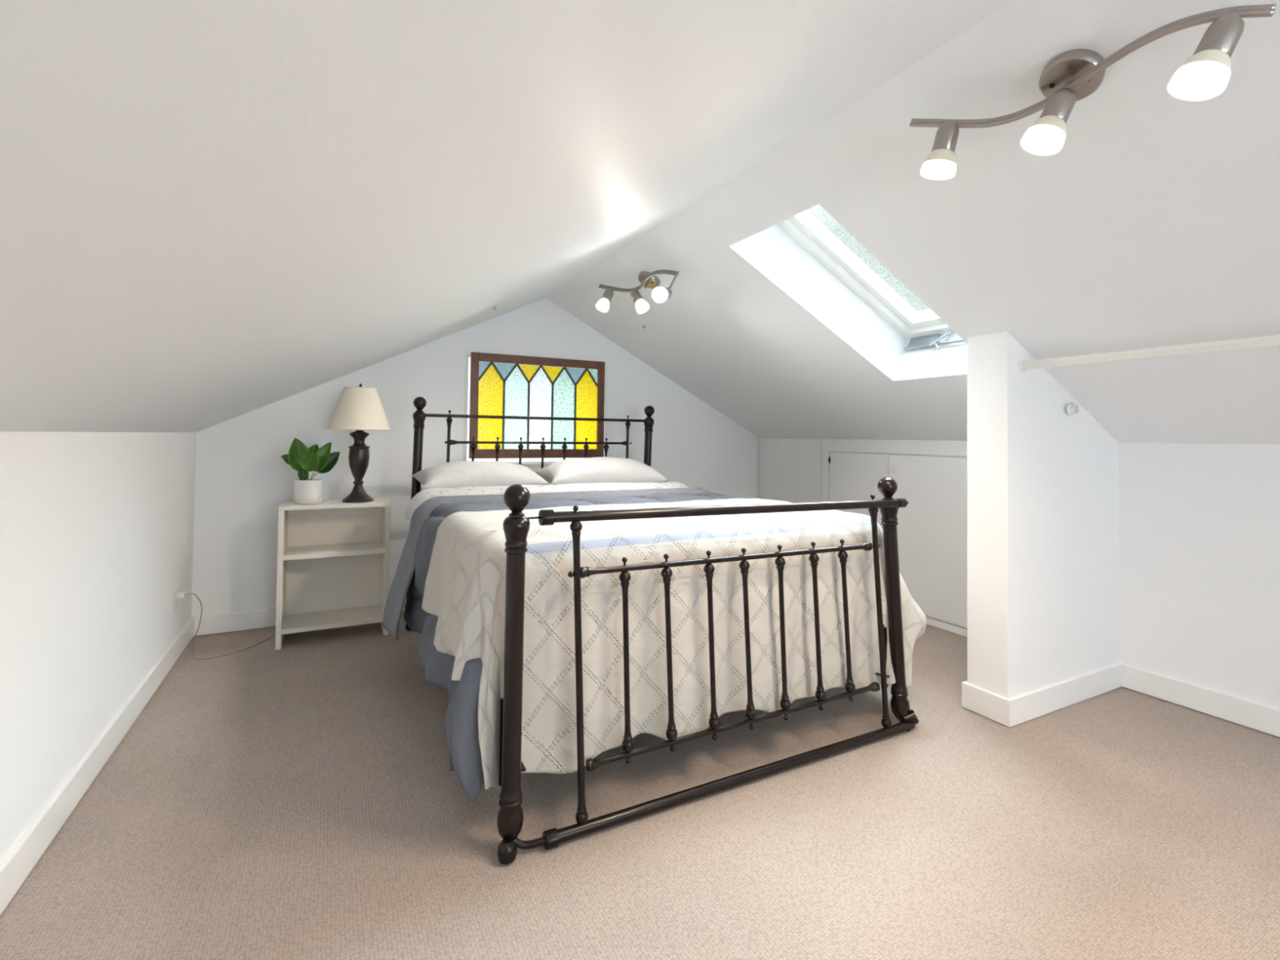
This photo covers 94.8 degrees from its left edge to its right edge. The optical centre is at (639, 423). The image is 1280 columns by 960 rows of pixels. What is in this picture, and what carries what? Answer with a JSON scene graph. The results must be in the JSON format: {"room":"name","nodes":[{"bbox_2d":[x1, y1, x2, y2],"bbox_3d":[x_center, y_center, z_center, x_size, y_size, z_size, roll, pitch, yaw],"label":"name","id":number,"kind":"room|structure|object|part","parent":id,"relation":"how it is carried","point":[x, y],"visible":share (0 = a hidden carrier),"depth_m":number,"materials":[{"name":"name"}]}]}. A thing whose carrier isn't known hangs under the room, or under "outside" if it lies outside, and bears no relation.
{"room":"bedroom","nodes":[
{"label":"bedroom","id":0,"kind":"room"},
{"bbox_2d":[0,431,196,863],"bbox_3d":[-1.084,0.560,0.441,0.150,1.114,6.500,1,-1,-27],"label":"wall","id":1,"kind":"structure","parent":0,"point":[96,528],"depth_m":1.76,"materials":[{"name":"white paint"}]},
{"bbox_2d":[0,617,194,915],"bbox_3d":[-1.017,1.064,0.469,0.015,0.101,6.200,1,-1,-27],"label":"baseboard","id":2,"kind":"structure","parent":1,"relation":"attached to","point":[25,854],"depth_m":1.76,"materials":[{"name":"white wood"}]},
{"bbox_2d":[173,586,177,613],"bbox_3d":[-2.261,0.859,2.868,0.009,0.116,0.072,1,-1,-27],"label":"wall outlet","id":3,"kind":"object","parent":1,"relation":"attached to","point":[175,590],"visible":0.98,"depth_m":2.85,"materials":[{"name":"white plastic"}]},
{"bbox_2d":[191,297,759,635],"bbox_3d":[-0.745,0.153,4.202,3.900,2.096,0.150,1,-1,-27],"label":"wall","id":4,"kind":"structure","parent":0,"point":[242,479],"depth_m":3.72,"materials":[{"name":"white paint"}]},
{"bbox_2d":[194,597,406,635],"bbox_3d":[-0.712,1.146,4.111,3.885,0.101,0.015,1,-1,-27],"label":"baseboard","id":5,"kind":"structure","parent":4,"relation":"attached to","point":[251,620],"depth_m":3.30,"materials":[{"name":"white wood"}]},
{"bbox_2d":[463,351,607,465],"bbox_3d":[-0.722,-0.088,4.167,1.024,0.756,0.140,1,-1,-27],"label":"window","id":6,"kind":"structure","parent":4,"relation":"in","point":[468,354],"depth_m":4.10,"materials":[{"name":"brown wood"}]},
{"bbox_3d":[-1.038,-0.353,3.944,0.086,0.123,0.004,1,-1,-27],"label":"pane","id":7,"kind":"part","parent":6,"relation":"part of","materials":[{"name":"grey glass"}]},
{"bbox_3d":[-1.003,-0.118,3.958,0.172,0.575,0.004,1,-1,-27],"label":"pane","id":8,"kind":"part","parent":6,"relation":"part of","materials":[{"name":"yellow glass"}]},
{"bbox_3d":[-0.923,-0.350,4.003,0.172,0.123,0.004,1,-1,-27],"label":"pane","id":9,"kind":"part","parent":6,"relation":"part of","materials":[{"name":"grey glass"}]},
{"bbox_3d":[-0.850,-0.115,4.038,0.172,0.575,0.004,1,-1,-27],"label":"pane","id":10,"kind":"part","parent":6,"relation":"part of","materials":[{"name":"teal glass"}]},
{"bbox_3d":[-0.771,-0.347,4.083,0.172,0.123,0.004,1,-1,-27],"label":"pane","id":11,"kind":"part","parent":6,"relation":"part of","materials":[{"name":"yellow glass"}]},
{"bbox_3d":[-0.696,-0.114,4.116,0.966,0.705,0.024,1,-1,-27],"label":"stained glass sash","id":12,"kind":"part","parent":6,"relation":"part of","materials":[{"name":"multicoloured glass"}]},
{"bbox_3d":[-0.697,-0.111,4.117,0.172,0.575,0.004,1,-1,-27],"label":"pane","id":13,"kind":"part","parent":6,"relation":"part of","materials":[{"name":"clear glass"}]},
{"bbox_3d":[-0.618,-0.344,4.162,0.172,0.123,0.004,1,-1,-27],"label":"pane","id":14,"kind":"part","parent":6,"relation":"part of","materials":[{"name":"yellow glass"}]},
{"bbox_3d":[-0.544,-0.108,4.197,0.172,0.575,0.004,1,-1,-27],"label":"pane","id":15,"kind":"part","parent":6,"relation":"part of","materials":[{"name":"green glass"}]},
{"bbox_3d":[-0.465,-0.340,4.242,0.172,0.123,0.004,1,-1,-27],"label":"pane","id":16,"kind":"part","parent":6,"relation":"part of","materials":[{"name":"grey glass"}]},
{"bbox_3d":[-0.391,-0.104,4.276,0.172,0.575,0.004,1,-1,-27],"label":"pane","id":17,"kind":"part","parent":6,"relation":"part of","materials":[{"name":"yellow glass"}]},
{"bbox_3d":[-0.350,-0.338,4.301,0.086,0.123,0.004,1,-1,-27],"label":"pane","id":18,"kind":"part","parent":6,"relation":"part of","materials":[{"name":"green glass"}]},
{"bbox_2d":[0,0,1279,444],"bbox_3d":[0.806,-0.555,1.440,4.380,1.402,6.500,1,-1,-27],"label":"ceiling","id":19,"kind":"structure","parent":0,"point":[213,212],"depth_m":1.34,"materials":[{"name":"white paint"}]},
{"bbox_2d":[595,269,679,313],"bbox_3d":[0.007,-0.701,3.151,0.266,0.262,0.769,1,-1,-27],"label":"track light","id":20,"kind":"object","parent":19,"relation":"attached to","point":[660,294],"visible":1,"depth_m":3.23,"materials":[{"name":"silver metal"}]},
{"bbox_3d":[-0.215,-0.672,3.372,0.056,0.034,0.063,1,-1,-27],"label":"bulb","id":21,"kind":"part","parent":20,"relation":"part of","materials":[{"name":"white glass"}]},
{"bbox_3d":[-0.213,-0.683,3.373,0.081,0.078,0.076,1,-1,-27],"label":"lamp shade","id":22,"kind":"part","parent":20,"relation":"part of","materials":[{"name":"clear glass"}]},
{"bbox_3d":[0.014,-0.652,3.252,0.077,0.080,0.081,1,-1,-27],"label":"lamp shade","id":23,"kind":"part","parent":20,"relation":"part of","materials":[{"name":"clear glass"}]},
{"bbox_3d":[0.015,-0.642,3.250,0.062,0.038,0.055,1,-1,-27],"label":"bulb","id":24,"kind":"part","parent":20,"relation":"part of","materials":[{"name":"white glass"}]},
{"bbox_3d":[0.049,-0.789,3.232,0.121,0.080,0.126,1,-1,-27],"label":"ceiling plate","id":25,"kind":"part","parent":20,"relation":"part of","materials":[{"name":"silver metal"}]},
{"bbox_3d":[0.096,-0.615,2.803,0.064,0.060,0.025,0,-1,23],"label":"bulb","id":26,"kind":"part","parent":20,"relation":"part of","materials":[{"name":"white glass"}]},
{"bbox_3d":[0.101,-0.615,2.817,0.075,0.078,0.072,0,-1,22],"label":"lamp shade","id":27,"kind":"part","parent":20,"relation":"part of","materials":[{"name":"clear glass"}]},
{"bbox_2d":[776,209,964,350],"bbox_3d":[1.119,-0.740,2.698,1.146,0.725,0.588,1,-1,-27],"label":"window","id":28,"kind":"structure","parent":19,"relation":"attached to","point":[923,329],"depth_m":2.93,"materials":[{"name":"white plastic"}]},
{"bbox_3d":[1.504,-0.428,2.987,0.049,0.067,0.345,1,-1,-27],"label":"opener plate","id":29,"kind":"part","parent":28,"relation":"part of","materials":[{"name":"silver metal"}]},
{"bbox_3d":[1.489,-0.411,2.952,0.063,0.088,0.093,1,-1,-27],"label":"crank handle","id":30,"kind":"part","parent":28,"relation":"part of","materials":[{"name":"silver metal"}]},
{"bbox_2d":[909,4,1275,180],"bbox_3d":[0.978,-0.738,1.361,0.206,0.237,0.672,1,-1,-27],"label":"track light","id":31,"kind":"object","parent":19,"relation":"attached to","point":[1071,76],"visible":1,"depth_m":1.33,"materials":[{"name":"silver metal"}]},
{"bbox_3d":[0.799,-0.680,1.576,0.073,0.022,0.073,1,-1,-27],"label":"bulb","id":32,"kind":"part","parent":31,"relation":"part of","materials":[{"name":"white glass"}]},
{"bbox_3d":[0.798,-0.695,1.577,0.088,0.070,0.088,1,-1,-27],"label":"lamp shade","id":33,"kind":"part","parent":31,"relation":"part of","materials":[{"name":"beige glass"}]},
{"bbox_3d":[0.938,-0.660,1.370,0.069,0.035,0.072,1,-1,-27],"label":"bulb","id":34,"kind":"part","parent":31,"relation":"part of","materials":[{"name":"white glass"}]},
{"bbox_3d":[0.938,-0.672,1.371,0.089,0.080,0.089,1,-1,-27],"label":"lamp shade","id":35,"kind":"part","parent":31,"relation":"part of","materials":[{"name":"beige glass"}]},
{"bbox_3d":[1.001,-0.787,1.377,0.030,0.038,0.016,1,-1,-27],"label":"bar stem","id":36,"kind":"part","parent":31,"relation":"part of","materials":[{"name":"silver metal"}]},
{"bbox_3d":[1.015,-0.815,1.384,0.121,0.080,0.126,1,-1,-27],"label":"ceiling plate","id":37,"kind":"part","parent":31,"relation":"part of","materials":[{"name":"silver metal"}]},
{"bbox_3d":[1.062,-0.651,1.119,0.070,0.034,0.071,1,-1,-27],"label":"bulb","id":38,"kind":"part","parent":31,"relation":"part of","materials":[{"name":"white glass"}]},
{"bbox_3d":[1.061,-0.663,1.119,0.089,0.080,0.089,1,-1,-27],"label":"lamp shade","id":39,"kind":"part","parent":31,"relation":"part of","materials":[{"name":"beige glass"}]},
{"bbox_2d":[0,611,1279,959],"bbox_3d":[0.706,1.218,1.361,4.200,0.120,6.500,1,-1,-27],"label":"floor","id":40,"kind":"structure","parent":0,"point":[300,800],"depth_m":1.65,"materials":[{"name":"beige carpet"}]},
{"bbox_2d":[177,591,275,659],"bbox_3d":[-2.086,0.996,3.062,0.146,0.332,0.516,0,-1,27],"label":"lamp cord","id":41,"kind":"object","parent":40,"relation":"on","point":[180,594],"visible":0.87,"depth_m":2.92,"materials":[{"name":"white plastic"}]},
{"bbox_2d":[275,497,391,649],"bbox_3d":[-1.697,0.803,3.279,0.537,0.734,0.282,1,-1,-27],"label":"bookcase","id":42,"kind":"object","parent":40,"relation":"on","point":[334,555],"visible":0.94,"depth_m":3.34,"materials":[{"name":"beige paint"}]},
{"bbox_3d":[-1.924,0.808,3.162,0.026,0.714,0.280,1,-1,-27],"label":"panel","id":43,"kind":"part","parent":42,"relation":"part of","materials":[{"name":"beige paint"}]},
{"bbox_2d":[280,437,340,504],"bbox_3d":[-1.801,0.255,3.218,0.284,0.358,0.137,1,-1,-27],"label":"potted plant","id":44,"kind":"object","parent":42,"relation":"on","point":[302,459],"visible":1,"depth_m":3.19,"materials":[{"name":"green plant"}]},
{"bbox_3d":[-1.810,0.368,3.211,0.137,0.130,0.137,1,-1,-27],"label":"pot","id":45,"kind":"part","parent":44,"relation":"part of","materials":[{"name":"white ceramic"}]},
{"bbox_3d":[-1.796,0.241,3.193,0.044,0.169,0.020,0,-1,33],"label":"stem","id":46,"kind":"part","parent":44,"relation":"part of","materials":[{"name":"green plant"}]},
{"bbox_3d":[-1.765,0.225,3.235,0.094,0.205,0.006,1,-1,-24],"label":"stem","id":47,"kind":"part","parent":44,"relation":"part of","materials":[{"name":"green plant"}]},
{"bbox_3d":[-1.744,0.250,3.240,0.133,0.157,0.010,1,-1,-25],"label":"stem","id":48,"kind":"part","parent":44,"relation":"part of","materials":[{"name":"green plant"}]},
{"bbox_3d":[-1.700,1.083,3.273,0.485,0.025,0.270,1,-1,-27],"label":"shelf","id":49,"kind":"part","parent":42,"relation":"part of","materials":[{"name":"beige paint"}]},
{"bbox_3d":[-1.760,0.778,3.402,0.485,0.640,0.006,1,-1,-27],"label":"panel","id":50,"kind":"part","parent":42,"relation":"part of","materials":[{"name":"beige paint"}]},
{"bbox_3d":[-1.696,0.704,3.281,0.485,0.025,0.270,1,-1,-27],"label":"shelf","id":51,"kind":"part","parent":42,"relation":"part of","materials":[{"name":"beige paint"}]},
{"bbox_3d":[-1.693,0.446,3.287,0.537,0.020,0.282,1,-1,-27],"label":"panel","id":52,"kind":"part","parent":42,"relation":"part of","materials":[{"name":"beige paint"}]},
{"bbox_2d":[326,383,391,502],"bbox_3d":[-1.593,0.103,3.340,0.334,0.670,0.334,1,-1,-27],"label":"table lamp","id":53,"kind":"object","parent":42,"relation":"on","point":[359,409],"visible":1,"depth_m":3.27,"materials":[{"name":"brown metal"}]},
{"bbox_3d":[-1.591,-0.084,3.344,0.328,0.235,0.328,1,-1,-27],"label":"lamp shade","id":54,"kind":"part","parent":53,"relation":"part of","materials":[{"name":"beige fabric"}]},
{"bbox_3d":[-1.592,0.032,3.341,0.334,0.006,0.334,1,-1,-27],"label":"shade trim","id":55,"kind":"part","parent":53,"relation":"part of","materials":[{"name":"beige fabric"}]},
{"bbox_3d":[-1.589,-0.202,3.346,0.170,0.006,0.170,1,-1,-27],"label":"shade trim","id":56,"kind":"part","parent":53,"relation":"part of","materials":[{"name":"beige fabric"}]},
{"bbox_3d":[-1.471,0.818,3.398,0.026,0.714,0.280,1,-1,-27],"label":"panel","id":57,"kind":"part","parent":42,"relation":"part of","materials":[{"name":"beige paint"}]},
{"bbox_2d":[404,396,919,864],"bbox_3d":[-0.130,0.515,2.834,1.658,1.342,2.150,1,-1,-27],"label":"frame","id":58,"kind":"object","parent":40,"relation":"on","point":[516,526],"visible":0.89,"depth_m":1.86,"materials":[{"name":"black metal"}]},
{"bbox_3d":[-1.291,0.531,3.377,0.098,1.234,0.073,1,-1,-27],"label":"bed post","id":59,"kind":"part","parent":58,"relation":"part of","materials":[{"name":"black metal"}]},
{"bbox_3d":[-0.342,0.678,1.591,0.076,0.885,0.073,1,-1,-27],"label":"bed post","id":60,"kind":"part","parent":58,"relation":"part of","materials":[{"name":"black metal"}]},
{"bbox_3d":[-0.792,0.942,2.492,0.043,0.045,2.000,1,-1,-27],"label":"rail","id":61,"kind":"part","parent":58,"relation":"part of","materials":[{"name":"black metal"}]},
{"bbox_3d":[-0.296,0.258,1.615,0.082,0.006,0.006,1,-1,-27],"label":"tie rod","id":62,"kind":"part","parent":58,"relation":"part of","materials":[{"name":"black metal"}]},
{"bbox_3d":[-0.606,-0.036,3.742,1.507,0.019,0.019,1,-1,-27],"label":"rail","id":63,"kind":"part","parent":58,"relation":"part of","materials":[{"name":"black metal"}]},
{"bbox_3d":[-0.605,0.120,3.740,1.175,0.034,0.034,1,-1,-27],"label":"rail","id":64,"kind":"part","parent":58,"relation":"part of","materials":[{"name":"black metal"}]},
{"bbox_3d":[0.041,0.561,4.069,0.105,1.235,0.073,1,-1,-27],"label":"bed post","id":65,"kind":"part","parent":58,"relation":"part of","materials":[{"name":"black metal"}]},
{"bbox_3d":[0.364,0.278,1.942,1.426,0.053,0.043,1,-1,-26],"label":"rail","id":66,"kind":"part","parent":58,"relation":"part of","materials":[{"name":"black metal"}]},
{"bbox_3d":[0.347,0.443,1.953,1.178,0.047,0.034,1,-1,-27],"label":"rail","id":67,"kind":"part","parent":58,"relation":"part of","materials":[{"name":"black metal"}]},
{"bbox_3d":[0.395,1.144,1.933,1.472,0.044,0.043,1,-1,-27],"label":"rail","id":68,"kind":"part","parent":58,"relation":"part of","materials":[{"name":"black metal"}]},
{"bbox_3d":[0.374,0.987,1.958,1.188,0.042,0.034,1,-1,-27],"label":"rail","id":69,"kind":"part","parent":58,"relation":"part of","materials":[{"name":"black metal"}]},
{"bbox_3d":[0.501,0.971,3.163,0.043,0.045,2.000,1,-1,-27],"label":"rail","id":70,"kind":"part","parent":58,"relation":"part of","materials":[{"name":"black metal"}]},
{"bbox_3d":[0.985,0.714,2.280,0.139,0.874,0.073,1,-1,-27],"label":"bed post","id":71,"kind":"part","parent":58,"relation":"part of","materials":[{"name":"black metal"}]},
{"bbox_2d":[759,438,1279,709],"bbox_3d":[2.510,0.640,2.307,0.150,1.117,6.500,1,-1,-27],"label":"wall","id":72,"kind":"structure","parent":0,"point":[1199,524],"depth_m":2.46,"materials":[{"name":"white paint"}]},
{"bbox_2d":[759,439,822,502],"bbox_3d":[1.182,0.625,4.687,0.014,0.999,0.718,1,-1,-27],"label":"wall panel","id":73,"kind":"structure","parent":72,"relation":"attached to","point":[790,470],"depth_m":4.67,"materials":[{"name":"white paint"}]},
{"bbox_2d":[828,452,890,528],"bbox_3d":[1.498,0.658,4.060,0.028,0.912,0.524,1,-1,-27],"label":"door","id":74,"kind":"structure","parent":72,"relation":"in","point":[852,476],"depth_m":4.07,"materials":[{"name":"white paint"}]},
{"bbox_2d":[821,440,967,502],"bbox_3d":[1.732,0.608,3.627,0.014,0.999,1.659,1,-1,-27],"label":"trim","id":75,"kind":"structure","parent":72,"relation":"attached to","point":[935,448],"depth_m":3.88,"materials":[{"name":"white paint"}]},
{"bbox_2d":[886,455,967,628],"bbox_3d":[1.788,0.680,3.487,0.039,0.960,0.760,1,-1,-27],"label":"door","id":76,"kind":"structure","parent":72,"relation":"in","point":[932,527],"depth_m":3.52,"materials":[{"name":"white paint"}]},
{"bbox_2d":[925,615,967,636],"bbox_3d":[1.860,1.187,3.347,0.022,0.044,1.060,1,-1,-27],"label":"trim","id":77,"kind":"structure","parent":72,"relation":"attached to","point":[936,623],"depth_m":3.44,"materials":[{"name":"white wood"}]},
{"bbox_2d":[1119,662,1279,737],"bbox_3d":[3.030,1.124,1.105,0.015,0.101,3.600,1,-1,-27],"label":"baseboard","id":78,"kind":"structure","parent":72,"relation":"attached to","point":[1248,713],"depth_m":2.43,"materials":[{"name":"white wood"}]},
{"bbox_2d":[1017,359,1028,372],"bbox_3d":[1.553,-0.236,2.377,0.052,0.052,0.022,1,-1,-27],"label":"socket","id":79,"kind":"object","parent":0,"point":[1023,365],"depth_m":2.37,"materials":[{"name":"white plastic"}]},
{"bbox_2d":[967,331,1119,698],"bbox_3d":[1.796,0.419,2.600,0.855,1.555,0.168,1,-1,-27],"label":"wall partition","id":80,"kind":"structure","parent":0,"point":[1043,558],"depth_m":2.44,"materials":[{"name":"white paint"}]},
{"bbox_2d":[961,662,1121,727],"bbox_3d":[1.781,1.141,2.581,0.870,0.101,0.198,1,-1,-27],"label":"baseboard","id":81,"kind":"structure","parent":80,"relation":"attached to","point":[1023,708],"depth_m":2.42,"materials":[{"name":"white wood"}]},
{"bbox_2d":[1066,402,1079,415],"bbox_3d":[1.849,-0.065,2.510,0.052,0.055,0.026,1,-1,-27],"label":"socket","id":82,"kind":"object","parent":80,"relation":"attached to","point":[1072,409],"visible":1,"depth_m":2.50,"materials":[{"name":"white plastic"}]},
{"bbox_2d":[1017,334,1279,372],"bbox_3d":[2.055,-0.252,1.411,0.052,0.052,2.200,1,-1,-27],"label":"closet rod","id":83,"kind":"object","parent":80,"relation":"attached to","point":[1269,340],"visible":1,"depth_m":1.98,"materials":[{"name":"white wood"}]},
{"bbox_3d":[-0.151,0.847,2.843,1.430,0.215,1.870,1,-1,-27],"label":"box spring","id":84,"kind":"object","parent":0,"visible":0},
{"bbox_3d":[-0.153,0.581,2.858,1.430,0.313,1.850,1,-1,-27],"label":"mattress","id":85,"kind":"object","parent":84,"relation":"on","visible":0},
{"bbox_2d":[410,461,548,488],"bbox_3d":[-0.904,0.299,3.339,0.700,0.174,0.378,1,-1,-30],"label":"pillow","id":86,"kind":"object","parent":85,"relation":"on","point":[454,474],"visible":0.73,"depth_m":3.21,"materials":[{"name":"grey fabric"}]},
{"bbox_2d":[382,487,737,802],"bbox_3d":[-0.080,0.706,2.613,1.884,0.705,1.469,1,-1,-27],"label":"duvet","id":87,"kind":"object","parent":85,"relation":"on","point":[461,725],"visible":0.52,"depth_m":2.48,"materials":[{"name":"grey fabric"}]},
{"bbox_2d":[404,480,688,527],"bbox_3d":[-0.380,0.434,3.278,1.723,0.191,0.262,1,-1,-27],"label":"sheet","id":88,"kind":"object","parent":87,"relation":"on","point":[424,495],"visible":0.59,"depth_m":3.25,"materials":[{"name":"white fabric"}]},
{"bbox_2d":[422,497,926,789],"bbox_3d":[0.191,0.691,2.320,1.913,0.694,0.838,1,-1,-27],"label":"coverlet","id":89,"kind":"object","parent":87,"relation":"on","point":[464,588],"visible":0.73,"depth_m":1.89,"materials":[{"name":"beige fabric"}]},
{"bbox_2d":[535,456,671,484],"bbox_3d":[-0.238,0.309,3.685,0.780,0.204,0.378,1,-1,-26],"label":"pillow","id":90,"kind":"object","parent":85,"relation":"on","point":[593,469],"visible":0.66,"depth_m":3.55,"materials":[{"name":"grey fabric"}]}
]}

